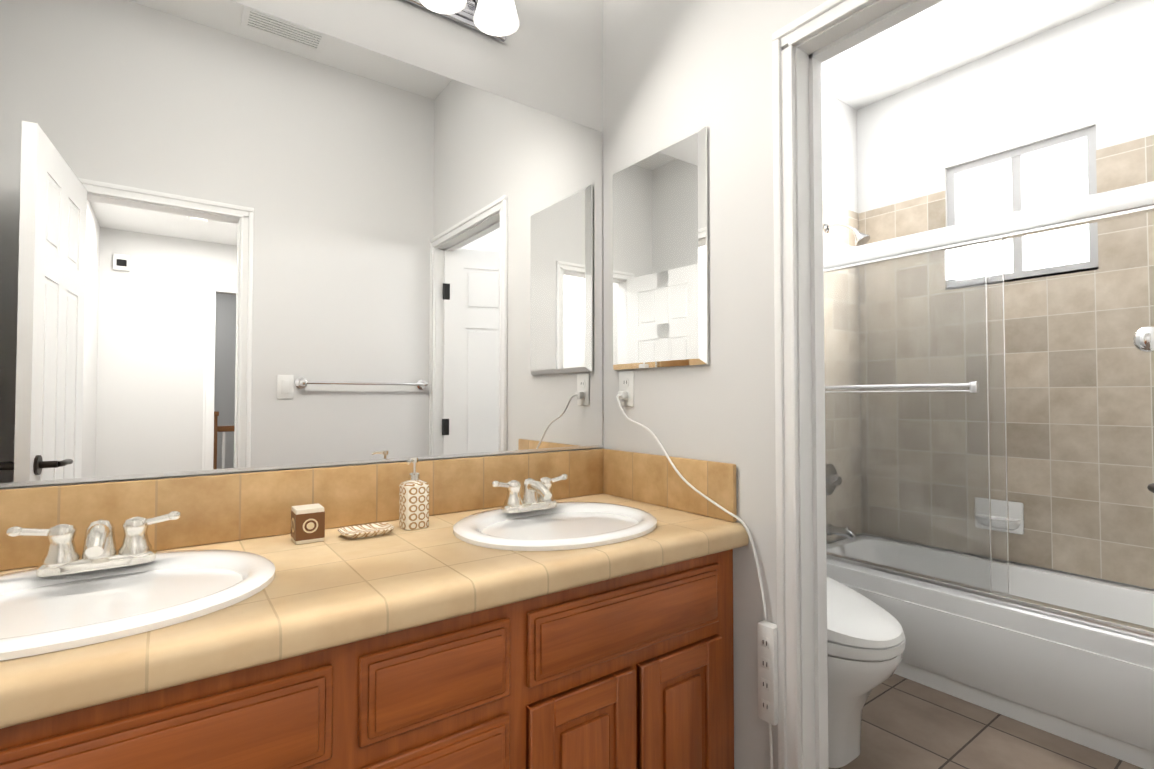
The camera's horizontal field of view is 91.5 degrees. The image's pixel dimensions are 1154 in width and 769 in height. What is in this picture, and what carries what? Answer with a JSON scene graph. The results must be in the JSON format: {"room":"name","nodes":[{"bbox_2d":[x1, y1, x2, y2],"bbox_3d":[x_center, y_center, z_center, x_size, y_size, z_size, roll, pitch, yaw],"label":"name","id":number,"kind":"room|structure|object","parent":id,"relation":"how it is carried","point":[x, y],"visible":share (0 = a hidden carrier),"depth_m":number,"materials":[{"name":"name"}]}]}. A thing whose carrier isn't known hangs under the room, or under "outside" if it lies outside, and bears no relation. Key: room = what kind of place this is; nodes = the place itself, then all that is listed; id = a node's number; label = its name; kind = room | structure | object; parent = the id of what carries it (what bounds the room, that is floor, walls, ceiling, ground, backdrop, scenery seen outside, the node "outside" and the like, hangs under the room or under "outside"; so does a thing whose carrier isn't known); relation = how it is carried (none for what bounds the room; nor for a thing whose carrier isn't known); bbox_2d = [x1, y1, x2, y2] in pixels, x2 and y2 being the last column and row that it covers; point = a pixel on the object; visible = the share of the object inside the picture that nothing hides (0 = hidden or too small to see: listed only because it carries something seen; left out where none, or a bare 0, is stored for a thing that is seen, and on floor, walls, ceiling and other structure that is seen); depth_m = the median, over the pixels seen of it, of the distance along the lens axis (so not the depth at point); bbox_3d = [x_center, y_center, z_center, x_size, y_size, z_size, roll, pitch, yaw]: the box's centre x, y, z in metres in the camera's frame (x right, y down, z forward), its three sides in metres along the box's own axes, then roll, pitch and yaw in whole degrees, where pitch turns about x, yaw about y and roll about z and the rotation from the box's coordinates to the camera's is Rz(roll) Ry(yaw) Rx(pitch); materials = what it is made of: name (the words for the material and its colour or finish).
{"room":"bathroom","nodes":[
{"label":"bathroom","id":0,"kind":"room"},
{"bbox_2d":[0,0,603,489],"bbox_3d":[-0.684,-0.223,1.419,1.850,2.880,0.110,1,-2,-36],"label":"mirror","id":1,"kind":"object","parent":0,"point":[234,236],"depth_m":1.36,"materials":[{"name":"clear glass"}]},
{"bbox_2d":[404,0,518,41],"bbox_3d":[-0.565,-1.107,1.358,0.975,0.174,0.176,1,-2,-36],"label":"sconce","id":2,"kind":"object","parent":1,"relation":"attached to","point":[498,20],"visible":1,"depth_m":1.60,"materials":[{"name":"white glass"}]},
{"bbox_2d":[603,0,827,768],"bbox_3d":[0.496,-0.223,1.455,0.100,2.880,1.800,1,-2,-36],"label":"wall","id":3,"kind":"structure","parent":0,"point":[674,70],"depth_m":1.51,"materials":[{"name":"white paint"}]},
{"bbox_2d":[619,371,633,406],"bbox_3d":[0.159,0.014,1.819,0.008,0.114,0.070,1,-2,-36],"label":"electrical outlet plate","id":4,"kind":"object","parent":3,"relation":"attached to","point":[626,380],"visible":0.79,"depth_m":1.81,"materials":[{"name":"white plastic"}]},
{"bbox_2d":[616,391,767,620],"bbox_3d":[0.289,0.299,1.585,0.050,0.565,0.549,1,-2,-36],"label":"cord","id":5,"kind":"object","parent":4,"relation":"hanging from","point":[622,395],"visible":1,"depth_m":1.50,"materials":[{"name":"white plastic"}]},
{"bbox_2d":[757,620,777,768],"bbox_3d":[0.469,0.898,1.334,0.051,0.636,0.085,1,-2,-36],"label":"power strip","id":6,"kind":"object","parent":5,"relation":"hanging from","point":[767,672],"visible":1,"depth_m":1.35,"materials":[{"name":"white plastic"}]},
{"bbox_2d":[613,126,708,369],"bbox_3d":[0.236,-0.382,1.707,0.024,0.660,0.400,1,-2,-36],"label":"medicine cabinet mirror","id":7,"kind":"object","parent":3,"relation":"attached to","point":[660,257],"visible":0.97,"depth_m":1.66,"materials":[{"name":"clear glass"}]},
{"bbox_2d":[772,0,943,768],"bbox_3d":[0.791,0.170,1.040,0.139,2.076,0.878,1,-2,-36],"label":"door frame","id":8,"kind":"structure","parent":3,"relation":"attached to","point":[812,53],"depth_m":1.34,"materials":[{"name":"white wood"}]},
{"bbox_2d":[822,90,857,212],"bbox_3d":[0.869,-0.192,2.777,2.060,2.880,0.100,1,-2,-36],"label":"wall","id":9,"kind":"structure","parent":0,"point":[839,148],"depth_m":3.19,"materials":[{"name":"white paint"}]},
{"bbox_2d":[823,200,858,253],"bbox_3d":[1.338,-0.078,3.047,0.759,1.856,0.010,1,-2,-36],"label":"wall tile","id":10,"kind":"structure","parent":9,"relation":"attached to","point":[835,238],"depth_m":3.15,"materials":[{"name":"white tile"}]},
{"bbox_2d":[824,223,869,245],"bbox_3d":[1.434,-0.802,2.983,0.080,0.167,0.232,1,-2,-36],"label":"shower head","id":11,"kind":"object","parent":10,"relation":"attached to","point":[862,238],"visible":0.98,"depth_m":2.93},
{"bbox_2d":[821,0,1118,109],"bbox_3d":[0.458,-1.713,1.455,4.600,0.100,2.150,1,-2,-36],"label":"ceiling","id":12,"kind":"structure","parent":0,"point":[941,38],"depth_m":2.69,"materials":[{"name":"white paint"}]},
{"bbox_2d":[829,673,1143,768],"bbox_3d":[0.458,1.266,1.387,4.600,0.100,2.150,1,-2,-36],"label":"floor","id":13,"kind":"structure","parent":0,"point":[908,723],"depth_m":1.95,"materials":[{"name":"tile"}]},
{"bbox_2d":[0,552,733,768],"bbox_3d":[-0.449,0.808,1.157,1.740,0.804,0.561,1,-2,-36],"label":"bathroom vanity","id":14,"kind":"object","parent":13,"relation":"on","point":[573,609],"depth_m":1.03,"materials":[{"name":"wood"}]},
{"bbox_2d":[0,492,748,735],"bbox_3d":[-0.441,0.378,1.156,1.740,0.055,0.591,1,-2,-36],"label":"countertop","id":15,"kind":"structure","parent":14,"relation":"on","point":[398,582],"depth_m":0.92,"materials":[{"name":"beige tile"}]},
{"bbox_2d":[0,508,175,575],"bbox_3d":[-0.846,0.283,0.985,0.231,0.088,0.124,1,-2,-36],"label":"faucet","id":16,"kind":"object","parent":15,"relation":"on","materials":[{"name":"silver metal"}]},
{"bbox_2d":[0,532,299,659],"bbox_3d":[-0.783,0.399,0.903,0.524,0.147,0.444,1,-2,-36],"label":"sink","id":17,"kind":"object","parent":15,"relation":"in","point":[190,581],"depth_m":0.92,"materials":[{"name":"white ceramic"}]},
{"bbox_2d":[291,503,324,544],"bbox_3d":[-0.610,0.314,1.271,0.061,0.076,0.061,1,-2,-36],"label":"toothbrush holder","id":18,"kind":"object","parent":15,"relation":"on","point":[307,523],"visible":1,"depth_m":1.25,"materials":[{"name":"brown ceramic"}]},
{"bbox_2d":[338,523,394,538],"bbox_3d":[-0.495,0.345,1.321,0.120,0.016,0.084,1,-2,-36],"label":"soap tray","id":19,"kind":"object","parent":15,"relation":"on","point":[365,531],"visible":1,"depth_m":1.32,"materials":[{"name":"beige ceramic"}]},
{"bbox_2d":[399,458,428,529],"bbox_3d":[-0.405,0.269,1.401,0.062,0.173,0.063,1,-2,-36],"label":"soap dispenser","id":20,"kind":"object","parent":15,"relation":"on","point":[414,502],"visible":1,"depth_m":1.38,"materials":[{"name":"beige ceramic"}]},
{"bbox_2d":[488,472,567,511],"bbox_3d":[-0.112,0.295,1.506,0.231,0.088,0.124,1,-2,-36],"label":"faucet","id":21,"kind":"object","parent":15,"relation":"on","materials":[{"name":"silver metal"}]},
{"bbox_2d":[429,492,699,563],"bbox_3d":[-0.049,0.411,1.424,0.524,0.147,0.444,1,-2,-36],"label":"sink","id":22,"kind":"object","parent":15,"relation":"in","point":[585,519],"depth_m":1.41,"materials":[{"name":"white ceramic"}]},
{"bbox_2d":[827,577,905,767],"bbox_3d":[0.752,0.834,2.064,0.440,0.795,0.836,1,-2,-36],"label":"toilet","id":23,"kind":"object","parent":13,"relation":"on","point":[866,640],"visible":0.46,"depth_m":1.75,"materials":[{"name":"white ceramic"}]},
{"bbox_2d":[826,560,1153,768],"bbox_3d":[1.878,1.037,2.307,0.724,0.400,1.776,1,-2,-36],"label":"bathtub","id":24,"kind":"object","parent":13,"relation":"on","point":[1089,686],"visible":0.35,"depth_m":2.09,"materials":[{"name":"white ceramic"}]},
{"bbox_2d":[823,181,1153,640],"bbox_3d":[1.624,0.091,2.144,0.094,1.483,1.776,1,-2,-36],"label":"shower door","id":25,"kind":"structure","parent":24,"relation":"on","point":[916,461],"depth_m":2.35,"materials":[{"name":"clear glass"},{"name":"aluminium"},{"name":"chrome"}]},
{"bbox_2d":[857,0,1153,590],"bbox_3d":[2.220,-0.197,2.585,0.100,2.880,1.800,1,-2,-36],"label":"wall","id":26,"kind":"structure","parent":0,"point":[1091,69],"depth_m":2.69,"materials":[{"name":"white paint"}]},
{"bbox_2d":[859,135,1153,588],"bbox_3d":[2.176,-0.089,2.550,0.010,1.856,1.778,1,-2,-36],"label":"wall tile","id":27,"kind":"structure","parent":26,"relation":"attached to","point":[1080,403],"depth_m":2.46,"materials":[{"name":"beige tile"}]},
{"bbox_2d":[1008,501,1023,534],"bbox_3d":[1.998,0.631,2.682,0.102,0.150,0.194,1,-2,-36],"label":"soap dish","id":28,"kind":"object","parent":27,"relation":"attached to","point":[1016,516],"visible":0.31,"depth_m":2.64,"materials":[{"name":"white ceramic"}]},
{"bbox_2d":[947,125,1097,279],"bbox_3d":[2.139,-0.819,2.720,0.070,1.030,0.990,1,-2,-36],"label":"window","id":29,"kind":"structure","parent":26,"relation":"in","point":[1054,170],"depth_m":2.68,"materials":[{"name":"grey glass"}]},
{"bbox_2d":[1004,267,1097,281],"bbox_3d":[2.099,-0.499,2.683,0.030,0.012,0.590,1,-2,-36],"label":"window sill","id":30,"kind":"structure","parent":26,"relation":"on","point":[1074,271],"depth_m":2.56,"materials":[{"name":"white"}]}
]}

